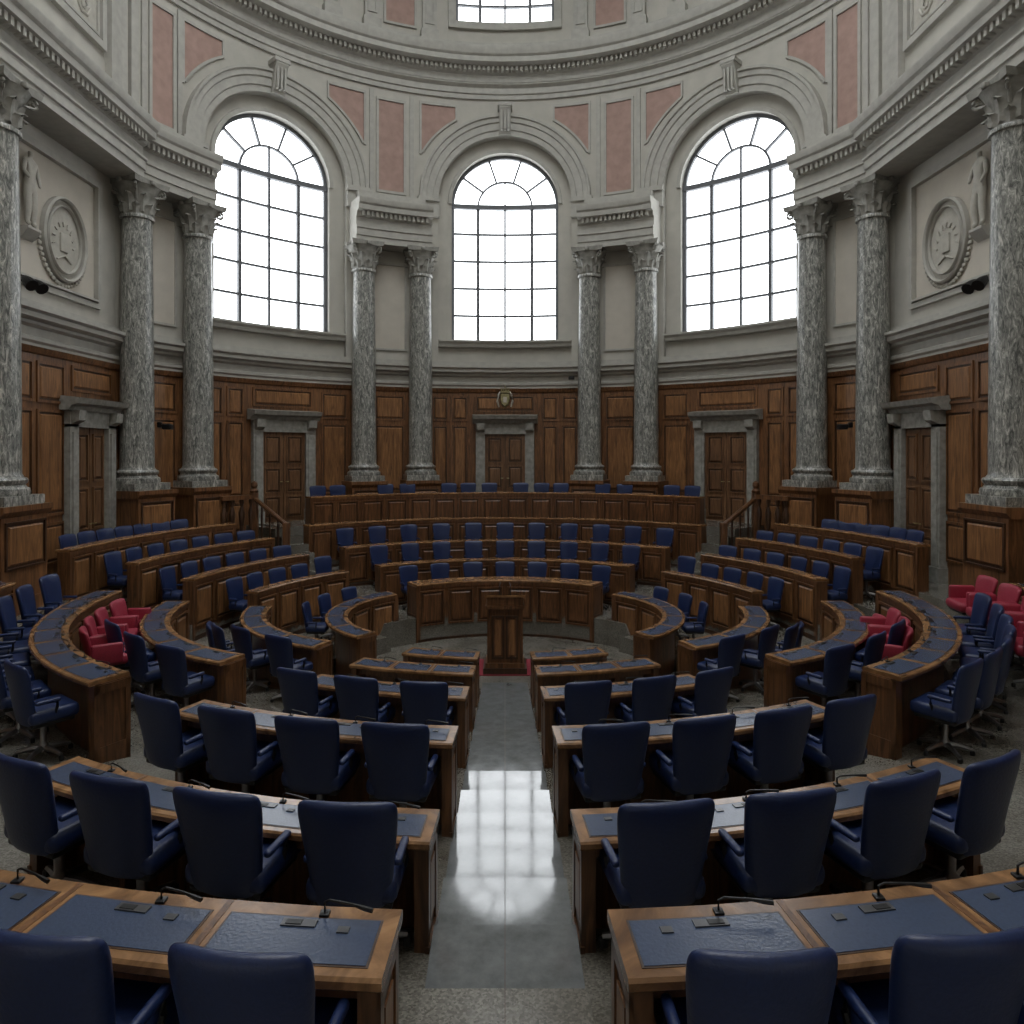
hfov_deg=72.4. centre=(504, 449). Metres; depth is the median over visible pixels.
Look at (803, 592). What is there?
desk
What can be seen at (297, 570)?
swivel chair
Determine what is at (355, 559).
desk
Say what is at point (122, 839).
swivel chair
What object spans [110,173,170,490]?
marble column
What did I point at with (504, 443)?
door
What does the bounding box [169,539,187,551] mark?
swivel chair
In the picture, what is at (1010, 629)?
swivel chair
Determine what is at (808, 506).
pedestal
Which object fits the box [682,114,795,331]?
window
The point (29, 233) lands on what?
bracket
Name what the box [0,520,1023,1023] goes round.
floor
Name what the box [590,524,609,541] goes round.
swivel chair
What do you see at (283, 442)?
door
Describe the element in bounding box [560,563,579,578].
swivel chair
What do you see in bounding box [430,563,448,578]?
swivel chair
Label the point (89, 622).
armchair
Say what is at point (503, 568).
swivel chair
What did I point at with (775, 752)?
swivel chair
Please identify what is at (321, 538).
desk
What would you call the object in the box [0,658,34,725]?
swivel chair
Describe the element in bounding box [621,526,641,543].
swivel chair
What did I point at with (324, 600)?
swivel chair
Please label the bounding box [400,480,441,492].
pedestal
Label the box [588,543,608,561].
swivel chair
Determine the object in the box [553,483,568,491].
swivel chair
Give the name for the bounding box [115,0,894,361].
wall
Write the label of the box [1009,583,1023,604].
curved desk
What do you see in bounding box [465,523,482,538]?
swivel chair
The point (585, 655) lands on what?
curved desk
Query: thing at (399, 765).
swivel chair
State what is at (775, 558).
swivel chair
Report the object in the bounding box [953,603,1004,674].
swivel chair
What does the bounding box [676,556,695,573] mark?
swivel chair
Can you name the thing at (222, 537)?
swivel chair
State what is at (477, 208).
window
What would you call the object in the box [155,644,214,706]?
swivel chair
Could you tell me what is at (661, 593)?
swivel chair
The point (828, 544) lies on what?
swivel chair
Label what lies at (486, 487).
swivel chair
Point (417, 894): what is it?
curved desk
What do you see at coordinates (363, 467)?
marble column
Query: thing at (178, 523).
swivel chair
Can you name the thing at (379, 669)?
curved desk
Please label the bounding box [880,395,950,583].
door
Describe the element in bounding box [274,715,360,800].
swivel chair
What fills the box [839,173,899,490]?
marble column
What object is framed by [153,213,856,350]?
trim
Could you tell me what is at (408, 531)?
swivel chair
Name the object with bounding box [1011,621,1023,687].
armchair
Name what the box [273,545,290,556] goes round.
swivel chair
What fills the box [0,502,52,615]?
pedestal
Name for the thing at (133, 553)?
swivel chair
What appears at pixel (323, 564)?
swivel chair
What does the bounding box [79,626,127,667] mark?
armchair
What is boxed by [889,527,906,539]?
swivel chair
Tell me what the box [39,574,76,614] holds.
swivel chair
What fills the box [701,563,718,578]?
swivel chair
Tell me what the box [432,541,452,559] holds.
swivel chair
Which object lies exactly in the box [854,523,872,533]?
swivel chair
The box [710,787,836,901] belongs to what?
swivel chair
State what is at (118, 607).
armchair
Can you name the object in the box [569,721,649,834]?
swivel chair
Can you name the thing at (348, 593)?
swivel chair
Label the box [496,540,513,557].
swivel chair
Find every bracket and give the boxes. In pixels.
[20,225,40,241]
[969,225,989,241]
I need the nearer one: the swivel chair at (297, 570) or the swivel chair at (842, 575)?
the swivel chair at (842, 575)
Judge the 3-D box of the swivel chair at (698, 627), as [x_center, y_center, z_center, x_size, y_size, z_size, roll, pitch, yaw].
[3.415,3.167,12.639,0.479,0.822,0.426,0,0,-1]
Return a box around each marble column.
[0,65,44,506]
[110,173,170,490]
[172,196,227,487]
[344,237,384,481]
[403,244,439,480]
[570,244,606,480]
[625,237,665,481]
[782,196,837,487]
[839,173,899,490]
[965,65,1023,506]
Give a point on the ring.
(299, 32)
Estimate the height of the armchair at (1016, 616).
0.890 m
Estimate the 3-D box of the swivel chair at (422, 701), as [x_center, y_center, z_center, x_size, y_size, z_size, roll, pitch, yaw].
[-0.749,2.642,6.833,0.491,0.932,0.564,0,0,5]
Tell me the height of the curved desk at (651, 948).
0.958 m
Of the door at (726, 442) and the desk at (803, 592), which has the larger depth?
the door at (726, 442)
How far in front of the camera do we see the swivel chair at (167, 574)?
12.26 m
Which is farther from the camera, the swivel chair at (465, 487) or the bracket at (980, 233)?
the swivel chair at (465, 487)
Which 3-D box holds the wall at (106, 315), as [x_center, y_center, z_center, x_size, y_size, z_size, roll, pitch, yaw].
[-8.250,-6.300,5.308,0.500,20.400,18.615,0,0,0]
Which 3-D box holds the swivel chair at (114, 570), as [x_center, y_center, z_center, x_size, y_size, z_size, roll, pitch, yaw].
[-6.638,2.221,12.103,0.440,0.914,0.461,0,0,6]
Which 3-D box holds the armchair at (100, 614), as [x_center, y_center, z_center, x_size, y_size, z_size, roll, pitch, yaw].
[-5.247,2.551,9.465,0.519,0.826,0.528,0,0,-17]
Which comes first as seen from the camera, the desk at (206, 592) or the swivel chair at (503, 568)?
the desk at (206, 592)
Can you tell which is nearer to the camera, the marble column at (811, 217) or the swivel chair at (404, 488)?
the marble column at (811, 217)
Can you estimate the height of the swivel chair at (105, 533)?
0.914 m
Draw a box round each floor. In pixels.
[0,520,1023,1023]
[416,683,593,1023]
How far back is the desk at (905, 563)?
12.52 m
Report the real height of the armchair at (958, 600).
0.890 m
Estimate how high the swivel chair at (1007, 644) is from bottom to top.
0.914 m
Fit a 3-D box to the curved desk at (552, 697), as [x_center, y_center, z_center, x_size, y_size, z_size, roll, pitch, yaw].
[1.230,2.857,7.239,1.800,0.952,0.417,0,0,-14]
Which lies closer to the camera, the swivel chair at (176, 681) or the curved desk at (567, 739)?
the curved desk at (567, 739)
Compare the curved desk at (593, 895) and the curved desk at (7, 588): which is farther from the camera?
the curved desk at (7, 588)
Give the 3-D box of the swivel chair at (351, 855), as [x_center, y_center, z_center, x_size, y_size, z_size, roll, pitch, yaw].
[-0.736,2.097,3.523,0.501,0.905,0.564,0,0,3]
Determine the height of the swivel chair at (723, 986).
0.978 m
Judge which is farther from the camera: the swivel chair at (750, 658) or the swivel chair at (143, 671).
the swivel chair at (750, 658)
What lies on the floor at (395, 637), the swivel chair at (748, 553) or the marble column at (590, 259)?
the swivel chair at (748, 553)
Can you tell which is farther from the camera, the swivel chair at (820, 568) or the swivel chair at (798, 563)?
the swivel chair at (798, 563)
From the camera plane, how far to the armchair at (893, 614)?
9.62 m
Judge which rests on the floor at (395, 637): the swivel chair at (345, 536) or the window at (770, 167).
the swivel chair at (345, 536)
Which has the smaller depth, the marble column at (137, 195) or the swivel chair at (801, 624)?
the swivel chair at (801, 624)
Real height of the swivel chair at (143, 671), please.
0.914 m
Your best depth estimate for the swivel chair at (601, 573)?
15.05 m
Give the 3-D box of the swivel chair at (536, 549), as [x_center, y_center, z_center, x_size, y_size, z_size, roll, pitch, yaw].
[0.734,2.615,16.573,0.461,0.886,0.451,0,0,6]
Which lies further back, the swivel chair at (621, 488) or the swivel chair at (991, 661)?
the swivel chair at (621, 488)
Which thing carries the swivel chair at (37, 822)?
on the floor at (395, 637)
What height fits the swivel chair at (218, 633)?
0.914 m
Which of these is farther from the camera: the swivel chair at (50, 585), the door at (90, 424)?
the door at (90, 424)
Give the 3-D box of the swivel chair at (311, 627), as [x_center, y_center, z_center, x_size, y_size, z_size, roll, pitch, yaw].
[-3.415,3.167,12.636,0.479,0.822,0.426,0,0,-1]
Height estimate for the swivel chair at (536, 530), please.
0.886 m
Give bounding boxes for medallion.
[37,196,87,288]
[922,196,972,288]
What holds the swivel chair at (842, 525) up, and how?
on the floor at (395, 637)
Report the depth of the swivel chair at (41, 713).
6.18 m
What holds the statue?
attached to the wall at (106, 315)
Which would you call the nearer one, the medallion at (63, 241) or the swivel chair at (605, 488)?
the medallion at (63, 241)
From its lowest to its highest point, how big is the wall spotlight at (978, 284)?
0.257 m
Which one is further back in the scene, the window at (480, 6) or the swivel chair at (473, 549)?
the window at (480, 6)
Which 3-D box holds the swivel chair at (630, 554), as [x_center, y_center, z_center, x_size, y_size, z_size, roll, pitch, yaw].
[2.790,2.615,15.799,0.461,0.886,0.451,0,0,31]
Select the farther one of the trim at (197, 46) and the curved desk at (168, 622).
the trim at (197, 46)
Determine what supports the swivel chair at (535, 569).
on the floor at (395, 637)
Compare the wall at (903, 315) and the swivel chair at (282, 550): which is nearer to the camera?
the wall at (903, 315)
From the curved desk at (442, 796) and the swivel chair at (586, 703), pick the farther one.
the swivel chair at (586, 703)
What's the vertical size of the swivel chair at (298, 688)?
0.932 m
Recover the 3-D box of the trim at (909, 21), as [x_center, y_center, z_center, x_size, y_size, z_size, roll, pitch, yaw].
[7.700,-7.125,5.283,0.600,8.750,18.565,0,0,0]
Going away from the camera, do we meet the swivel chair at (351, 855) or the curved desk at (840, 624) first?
the swivel chair at (351, 855)
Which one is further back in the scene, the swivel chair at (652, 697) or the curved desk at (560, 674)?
the curved desk at (560, 674)
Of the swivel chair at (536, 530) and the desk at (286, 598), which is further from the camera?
the swivel chair at (536, 530)
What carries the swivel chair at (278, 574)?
on the floor at (395, 637)
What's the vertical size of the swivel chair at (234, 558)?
0.914 m
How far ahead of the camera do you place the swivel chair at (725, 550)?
15.11 m
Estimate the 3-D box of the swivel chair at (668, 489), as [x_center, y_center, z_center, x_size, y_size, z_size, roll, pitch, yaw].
[4.182,1.335,17.703,0.451,0.886,0.338,0,0,31]
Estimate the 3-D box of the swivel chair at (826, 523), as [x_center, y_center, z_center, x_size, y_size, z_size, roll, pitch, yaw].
[6.737,1.921,14.715,0.440,0.914,0.461,0,0,-27]
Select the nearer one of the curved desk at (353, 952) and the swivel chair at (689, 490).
the curved desk at (353, 952)
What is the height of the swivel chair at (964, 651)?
0.914 m
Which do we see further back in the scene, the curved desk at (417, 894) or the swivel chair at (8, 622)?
the swivel chair at (8, 622)
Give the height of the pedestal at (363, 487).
2.080 m
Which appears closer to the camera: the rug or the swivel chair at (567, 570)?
the rug
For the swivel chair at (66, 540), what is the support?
on the floor at (395, 637)
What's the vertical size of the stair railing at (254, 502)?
2.080 m
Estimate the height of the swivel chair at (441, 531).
0.886 m
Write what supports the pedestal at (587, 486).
on the floor at (395, 637)
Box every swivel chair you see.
[0,595,44,667]
[0,632,35,679]
[0,645,30,668]
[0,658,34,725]
[0,661,51,747]
[0,753,98,884]
[0,928,179,1023]
[4,659,78,760]
[15,584,53,627]
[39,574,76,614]
[58,534,76,548]
[69,770,185,893]
[77,531,95,544]
[96,528,114,540]
[103,551,126,601]
[104,619,155,693]
[114,525,132,537]
[123,631,172,707]
[125,547,142,561]
[133,524,151,534]
[134,692,209,785]
[147,543,163,556]
[152,521,169,531]
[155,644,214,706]
[159,566,182,601]
[168,942,356,1023]
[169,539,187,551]
[170,519,188,528]
[172,786,300,902]
[180,561,197,577]
[191,536,208,547]
[197,705,281,795]
[202,556,220,571]
[206,621,233,649]
[211,622,249,680]
[214,533,232,543]
[225,552,243,565]
[226,576,246,628]
[230,624,270,693]
[237,530,254,540]
[247,571,262,589]
[249,548,266,561]
[264,634,312,701]
[268,567,285,583]
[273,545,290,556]
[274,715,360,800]
[277,667,338,717]
[291,563,307,578]
[298,800,411,946]
[301,601,328,637]
[309,486,325,495]
[314,556,333,573]
[317,593,334,639]
[330,485,345,494]
[334,675,395,722]
[336,528,356,552]
[341,586,356,601]
[361,722,439,833]
[368,526,388,543]
[369,545,391,586]
[377,484,393,493]
[399,483,415,492]
[399,565,417,609]
[400,524,419,541]
[400,681,453,725]
[401,543,421,561]
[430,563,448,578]
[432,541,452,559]
[433,523,450,539]
[441,483,456,491]
[460,483,475,491]
[463,562,482,576]
[464,541,483,557]
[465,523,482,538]
[482,483,496,491]
[495,561,514,575]
[496,522,513,538]
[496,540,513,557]
[513,483,528,491]
[526,541,545,557]
[527,523,544,538]
[527,562,546,576]
[534,483,549,491]
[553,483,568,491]
[554,680,611,725]
[557,541,577,559]
[559,523,577,539]
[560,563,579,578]
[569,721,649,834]
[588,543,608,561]
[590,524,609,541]
[592,565,610,609]
[595,483,610,492]
[597,798,714,948]
[614,675,676,722]
[617,484,632,493]
[618,545,640,586]
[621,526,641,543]
[649,714,735,799]
[653,528,673,552]
[653,586,668,601]
[654,947,837,1023]
[664,485,679,494]
[671,666,733,717]
[675,593,692,639]
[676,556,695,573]
[681,601,708,637]
[684,486,700,495]
[697,634,745,701]
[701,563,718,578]
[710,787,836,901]
[719,545,736,556]
[723,567,741,583]
[728,705,812,795]
[739,624,778,693]
[743,548,760,561]
[746,571,763,589]
[756,530,773,540]
[760,623,798,680]
[763,577,783,628]
[766,552,784,565]
[775,621,803,648]
[777,533,795,543]
[790,556,806,571]
[795,643,854,706]
[799,536,817,547]
[802,694,876,786]
[812,561,829,577]
[821,519,839,528]
[823,539,839,551]
[824,769,940,893]
[827,566,850,601]
[828,927,1023,1023]
[837,631,886,698]
[838,521,855,530]
[844,542,861,556]
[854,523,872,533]
[854,619,905,686]
[863,546,883,600]
[871,525,889,536]
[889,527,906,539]
[906,529,923,542]
[910,658,982,763]
[910,749,1020,882]
[934,646,1002,747]
[945,592,991,662]
[951,635,1012,730]
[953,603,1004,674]
[958,613,1013,698]
[960,624,1016,714]
[1017,999,1023,1023]
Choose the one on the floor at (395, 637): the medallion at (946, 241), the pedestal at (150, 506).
the pedestal at (150, 506)
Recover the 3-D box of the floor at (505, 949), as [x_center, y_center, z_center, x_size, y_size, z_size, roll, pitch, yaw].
[0.000,3.169,4.240,0.744,2.105,15.680,0,0,0]
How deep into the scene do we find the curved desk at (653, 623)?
12.05 m
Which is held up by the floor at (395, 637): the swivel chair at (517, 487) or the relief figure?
the swivel chair at (517, 487)
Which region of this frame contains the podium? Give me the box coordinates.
[483,582,526,673]
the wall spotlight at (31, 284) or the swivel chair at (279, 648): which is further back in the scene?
the wall spotlight at (31, 284)
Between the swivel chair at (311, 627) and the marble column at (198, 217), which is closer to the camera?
the swivel chair at (311, 627)
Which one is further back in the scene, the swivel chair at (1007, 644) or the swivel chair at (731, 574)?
the swivel chair at (731, 574)
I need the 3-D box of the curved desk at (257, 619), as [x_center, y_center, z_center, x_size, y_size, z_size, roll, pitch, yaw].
[-3.469,3.104,10.496,0.783,0.991,3.058,0,0,-35]
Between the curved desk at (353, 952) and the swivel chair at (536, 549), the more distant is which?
the swivel chair at (536, 549)
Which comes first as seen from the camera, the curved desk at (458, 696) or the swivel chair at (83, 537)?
the curved desk at (458, 696)
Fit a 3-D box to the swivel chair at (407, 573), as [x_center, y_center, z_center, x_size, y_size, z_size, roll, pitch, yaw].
[-1.999,2.935,14.960,0.461,0.886,0.451,0,0,-31]
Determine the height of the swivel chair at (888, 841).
0.905 m
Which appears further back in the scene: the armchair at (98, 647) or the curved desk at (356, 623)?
the curved desk at (356, 623)
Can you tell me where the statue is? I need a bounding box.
[22,151,41,227]
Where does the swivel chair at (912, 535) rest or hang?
on the floor at (395, 637)
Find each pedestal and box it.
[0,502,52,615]
[116,489,178,534]
[171,486,232,526]
[342,481,387,494]
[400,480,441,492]
[568,480,609,492]
[622,481,667,494]
[777,486,838,526]
[831,489,893,527]
[957,502,1023,594]
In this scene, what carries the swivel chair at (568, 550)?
on the floor at (395, 637)
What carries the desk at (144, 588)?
on the floor at (395, 637)
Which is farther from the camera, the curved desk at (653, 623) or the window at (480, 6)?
the window at (480, 6)
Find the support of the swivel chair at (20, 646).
on the floor at (395, 637)
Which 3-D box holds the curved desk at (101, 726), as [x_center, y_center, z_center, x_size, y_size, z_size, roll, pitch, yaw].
[-5.062,2.521,8.322,0.975,0.959,4.776,0,0,-29]
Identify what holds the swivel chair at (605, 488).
on the floor at (395, 637)
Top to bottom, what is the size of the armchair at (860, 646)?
0.826 m
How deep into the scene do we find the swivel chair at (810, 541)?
14.30 m
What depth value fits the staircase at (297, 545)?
16.02 m
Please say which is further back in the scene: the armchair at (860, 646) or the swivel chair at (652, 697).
the armchair at (860, 646)
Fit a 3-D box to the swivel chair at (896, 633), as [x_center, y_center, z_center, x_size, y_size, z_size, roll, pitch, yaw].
[4.639,2.528,8.649,0.519,0.914,0.476,0,0,44]
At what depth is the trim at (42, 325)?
16.91 m
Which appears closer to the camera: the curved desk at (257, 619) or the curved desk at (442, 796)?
the curved desk at (442, 796)
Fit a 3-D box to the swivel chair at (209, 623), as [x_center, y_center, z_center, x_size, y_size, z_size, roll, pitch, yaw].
[-4.296,3.087,10.713,0.519,0.914,0.476,0,0,-21]
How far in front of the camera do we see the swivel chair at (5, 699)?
6.63 m
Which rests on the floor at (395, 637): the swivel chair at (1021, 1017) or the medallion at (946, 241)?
the swivel chair at (1021, 1017)
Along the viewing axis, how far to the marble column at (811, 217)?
15.52 m
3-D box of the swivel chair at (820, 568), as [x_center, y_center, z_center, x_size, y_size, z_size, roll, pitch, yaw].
[5.693,2.521,12.912,0.440,0.914,0.461,0,0,-13]
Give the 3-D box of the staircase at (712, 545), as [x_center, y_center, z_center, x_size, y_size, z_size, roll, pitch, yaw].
[4.943,2.505,16.093,2.904,1.390,0.658,0,0,-43]
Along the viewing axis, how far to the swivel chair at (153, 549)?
13.22 m
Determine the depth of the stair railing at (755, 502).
16.04 m
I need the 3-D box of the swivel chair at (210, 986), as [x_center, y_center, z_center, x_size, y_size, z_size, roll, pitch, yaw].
[-0.696,1.821,2.110,0.431,0.978,0.564,0,0,7]
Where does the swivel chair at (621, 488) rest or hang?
on the floor at (395, 637)
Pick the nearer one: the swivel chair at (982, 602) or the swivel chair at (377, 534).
the swivel chair at (982, 602)
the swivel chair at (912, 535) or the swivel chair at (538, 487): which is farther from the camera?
the swivel chair at (538, 487)
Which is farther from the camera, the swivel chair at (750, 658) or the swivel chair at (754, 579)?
the swivel chair at (754, 579)
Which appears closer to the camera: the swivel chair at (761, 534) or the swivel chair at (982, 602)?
the swivel chair at (982, 602)
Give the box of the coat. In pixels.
[496,386,513,406]
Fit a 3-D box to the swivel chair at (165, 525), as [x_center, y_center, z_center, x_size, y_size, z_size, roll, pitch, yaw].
[-6.918,1.921,14.306,0.440,0.914,0.461,0,0,22]
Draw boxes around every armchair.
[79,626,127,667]
[83,616,125,648]
[94,607,139,668]
[109,598,150,635]
[856,613,885,651]
[860,607,900,644]
[863,616,910,646]
[872,626,913,659]
[946,575,997,635]
[966,583,1021,616]
[987,595,1023,666]
[1005,612,1023,670]
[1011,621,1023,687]
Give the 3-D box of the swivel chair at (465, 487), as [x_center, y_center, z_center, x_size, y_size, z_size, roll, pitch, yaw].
[-0.978,1.335,18.917,0.451,0.886,0.338,0,0,-11]
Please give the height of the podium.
1.525 m
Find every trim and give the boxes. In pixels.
[19,0,121,309]
[21,297,988,388]
[122,0,887,196]
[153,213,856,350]
[181,55,828,347]
[888,0,990,309]
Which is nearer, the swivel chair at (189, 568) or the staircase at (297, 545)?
the swivel chair at (189, 568)
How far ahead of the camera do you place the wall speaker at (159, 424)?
15.08 m
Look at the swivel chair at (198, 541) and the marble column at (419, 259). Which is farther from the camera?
the marble column at (419, 259)
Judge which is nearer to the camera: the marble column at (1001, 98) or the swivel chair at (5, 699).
the swivel chair at (5, 699)
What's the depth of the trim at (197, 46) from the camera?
16.22 m
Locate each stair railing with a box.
[219,481,289,545]
[720,481,790,545]
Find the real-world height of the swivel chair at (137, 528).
0.914 m
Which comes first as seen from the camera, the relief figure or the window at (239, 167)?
the relief figure
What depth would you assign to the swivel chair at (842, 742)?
5.34 m
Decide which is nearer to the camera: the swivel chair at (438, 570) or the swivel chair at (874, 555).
the swivel chair at (874, 555)
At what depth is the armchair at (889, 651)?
8.27 m
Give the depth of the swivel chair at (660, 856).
3.30 m
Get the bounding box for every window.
[214,114,327,331]
[452,156,557,339]
[456,0,553,22]
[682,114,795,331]
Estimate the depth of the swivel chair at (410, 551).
16.28 m
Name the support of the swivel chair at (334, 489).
on the floor at (395, 637)
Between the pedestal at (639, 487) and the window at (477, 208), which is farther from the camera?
the window at (477, 208)
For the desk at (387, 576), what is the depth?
15.57 m
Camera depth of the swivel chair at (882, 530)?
13.63 m
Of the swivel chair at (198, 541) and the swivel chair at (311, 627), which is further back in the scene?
the swivel chair at (198, 541)
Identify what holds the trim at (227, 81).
attached to the wall at (339, 274)
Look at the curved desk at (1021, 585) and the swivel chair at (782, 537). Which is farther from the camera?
the swivel chair at (782, 537)
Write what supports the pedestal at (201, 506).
on the floor at (395, 637)
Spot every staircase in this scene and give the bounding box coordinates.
[246,524,315,574]
[694,524,763,574]
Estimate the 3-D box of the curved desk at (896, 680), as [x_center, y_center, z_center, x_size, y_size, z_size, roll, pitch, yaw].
[4.916,2.521,8.404,0.952,0.959,4.599,0,0,29]
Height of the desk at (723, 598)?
1.070 m
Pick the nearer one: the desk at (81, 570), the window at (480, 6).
the desk at (81, 570)
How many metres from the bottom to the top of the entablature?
1.450 m
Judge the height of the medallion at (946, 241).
1.614 m
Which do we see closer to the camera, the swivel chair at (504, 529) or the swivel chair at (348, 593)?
the swivel chair at (348, 593)
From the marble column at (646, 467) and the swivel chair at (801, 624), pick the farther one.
the marble column at (646, 467)
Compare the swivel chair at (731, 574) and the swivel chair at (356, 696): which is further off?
the swivel chair at (731, 574)
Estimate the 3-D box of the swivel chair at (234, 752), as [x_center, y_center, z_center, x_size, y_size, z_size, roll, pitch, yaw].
[-1.990,2.344,5.337,0.511,0.932,0.564,0,0,17]
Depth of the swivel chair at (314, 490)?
17.48 m
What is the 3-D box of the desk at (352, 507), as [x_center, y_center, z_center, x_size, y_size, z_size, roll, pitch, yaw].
[0.000,1.785,17.739,9.666,1.330,2.062,0,0,0]
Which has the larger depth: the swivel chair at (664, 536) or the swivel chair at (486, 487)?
the swivel chair at (486, 487)
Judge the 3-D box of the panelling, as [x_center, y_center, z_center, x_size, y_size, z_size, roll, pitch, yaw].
[0.000,0.580,7.999,16.005,4.640,23.998,0,0,0]
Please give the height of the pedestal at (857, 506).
2.080 m
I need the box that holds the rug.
[479,659,530,675]
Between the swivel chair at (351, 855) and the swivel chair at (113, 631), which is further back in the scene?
the swivel chair at (113, 631)
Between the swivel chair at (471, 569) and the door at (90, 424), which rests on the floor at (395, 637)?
the swivel chair at (471, 569)
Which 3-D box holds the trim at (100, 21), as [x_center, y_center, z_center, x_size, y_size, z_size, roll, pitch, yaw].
[-7.700,-7.125,5.283,0.600,8.750,18.565,0,0,0]
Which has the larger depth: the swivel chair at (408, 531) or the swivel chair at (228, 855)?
the swivel chair at (408, 531)
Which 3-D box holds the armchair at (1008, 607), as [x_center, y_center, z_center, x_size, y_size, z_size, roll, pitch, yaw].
[6.443,2.263,8.876,0.541,0.890,0.578,0,0,21]
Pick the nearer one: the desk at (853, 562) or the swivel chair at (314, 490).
the desk at (853, 562)
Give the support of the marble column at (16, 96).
on the pedestal at (23, 528)
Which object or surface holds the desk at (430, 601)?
on the floor at (395, 637)
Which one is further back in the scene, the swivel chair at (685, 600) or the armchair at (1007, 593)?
the swivel chair at (685, 600)
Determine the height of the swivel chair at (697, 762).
0.932 m
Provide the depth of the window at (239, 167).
18.01 m
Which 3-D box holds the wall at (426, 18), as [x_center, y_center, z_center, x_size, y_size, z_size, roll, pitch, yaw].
[0.000,-14.150,16.444,16.907,5.700,8.111,0,0,0]
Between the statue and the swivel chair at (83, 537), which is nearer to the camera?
the statue
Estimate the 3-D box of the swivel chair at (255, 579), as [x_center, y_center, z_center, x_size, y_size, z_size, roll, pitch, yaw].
[-4.677,2.821,13.445,0.440,0.914,0.461,0,0,19]
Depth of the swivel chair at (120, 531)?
13.50 m
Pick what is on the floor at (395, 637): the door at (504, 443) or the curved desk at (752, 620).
the curved desk at (752, 620)
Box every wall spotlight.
[21,275,48,293]
[961,275,988,293]
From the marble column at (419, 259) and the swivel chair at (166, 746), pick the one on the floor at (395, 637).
the swivel chair at (166, 746)
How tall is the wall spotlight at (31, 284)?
0.257 m
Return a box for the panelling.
[22,343,987,584]
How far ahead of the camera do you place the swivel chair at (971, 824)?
3.80 m
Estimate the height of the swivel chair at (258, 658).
0.914 m
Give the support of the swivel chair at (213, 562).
on the floor at (395, 637)
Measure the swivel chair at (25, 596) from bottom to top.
0.914 m
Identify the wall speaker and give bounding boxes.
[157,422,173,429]
[836,422,852,429]
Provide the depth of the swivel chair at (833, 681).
7.62 m
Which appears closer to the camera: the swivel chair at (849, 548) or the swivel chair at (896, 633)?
the swivel chair at (896, 633)
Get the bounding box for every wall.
[21,0,114,325]
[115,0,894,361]
[300,0,709,42]
[895,0,988,325]
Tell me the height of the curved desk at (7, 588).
1.209 m
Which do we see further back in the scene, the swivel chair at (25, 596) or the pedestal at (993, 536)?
the pedestal at (993, 536)
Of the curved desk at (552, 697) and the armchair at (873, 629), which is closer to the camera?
the curved desk at (552, 697)
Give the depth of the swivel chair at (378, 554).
15.90 m
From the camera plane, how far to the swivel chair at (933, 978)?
1.92 m
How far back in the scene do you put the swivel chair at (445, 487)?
18.94 m
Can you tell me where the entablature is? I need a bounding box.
[0,0,1023,252]
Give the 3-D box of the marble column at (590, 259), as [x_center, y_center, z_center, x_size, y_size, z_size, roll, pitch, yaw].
[2.325,-2.345,19.301,0.965,6.330,0.965,0,0,22]
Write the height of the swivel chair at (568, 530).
0.886 m
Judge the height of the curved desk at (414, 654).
0.942 m
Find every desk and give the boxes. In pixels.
[0,581,16,637]
[0,867,402,1023]
[27,756,439,954]
[28,589,130,762]
[55,523,235,600]
[125,537,274,608]
[139,601,245,706]
[175,699,457,837]
[181,553,309,641]
[240,606,332,688]
[246,570,348,633]
[303,517,706,565]
[305,492,704,523]
[317,674,469,768]
[325,591,397,675]
[339,539,670,586]
[349,657,475,731]
[375,558,634,604]
[402,646,479,706]
[407,576,602,642]
[530,645,607,706]
[534,655,660,731]
[540,671,695,768]
[552,697,834,837]
[570,755,982,954]
[607,861,1023,1023]
[612,591,684,675]
[661,570,763,633]
[677,606,769,688]
[700,553,828,641]
[735,537,864,605]
[764,601,869,706]
[774,523,930,596]
[861,590,962,759]
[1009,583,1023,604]
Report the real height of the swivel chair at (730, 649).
0.914 m
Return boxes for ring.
[168,0,841,100]
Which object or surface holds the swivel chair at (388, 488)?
on the floor at (395, 637)
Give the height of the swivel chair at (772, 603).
0.914 m
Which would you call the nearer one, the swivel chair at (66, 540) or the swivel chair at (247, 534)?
the swivel chair at (66, 540)
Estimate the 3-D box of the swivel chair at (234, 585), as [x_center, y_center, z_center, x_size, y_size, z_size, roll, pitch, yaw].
[-4.864,2.821,12.913,0.440,0.914,0.461,0,0,18]
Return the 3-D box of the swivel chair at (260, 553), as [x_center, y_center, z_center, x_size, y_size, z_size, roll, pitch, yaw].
[-5.024,2.521,14.527,0.440,0.914,0.461,0,0,30]
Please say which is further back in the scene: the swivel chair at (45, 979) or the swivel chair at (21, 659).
the swivel chair at (21, 659)
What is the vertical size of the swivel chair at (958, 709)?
0.914 m
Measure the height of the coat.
0.625 m
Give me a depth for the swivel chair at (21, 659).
7.65 m
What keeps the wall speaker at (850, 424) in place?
attached to the panelling
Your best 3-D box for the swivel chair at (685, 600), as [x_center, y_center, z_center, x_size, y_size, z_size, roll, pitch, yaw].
[3.293,3.167,13.329,0.479,0.822,0.426,0,0,-20]
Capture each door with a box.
[59,395,129,544]
[247,409,322,522]
[472,414,537,491]
[687,409,762,522]
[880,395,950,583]
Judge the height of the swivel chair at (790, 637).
0.914 m
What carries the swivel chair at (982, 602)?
on the floor at (395, 637)
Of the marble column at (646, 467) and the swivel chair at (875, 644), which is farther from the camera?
the marble column at (646, 467)
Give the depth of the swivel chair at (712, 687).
6.94 m

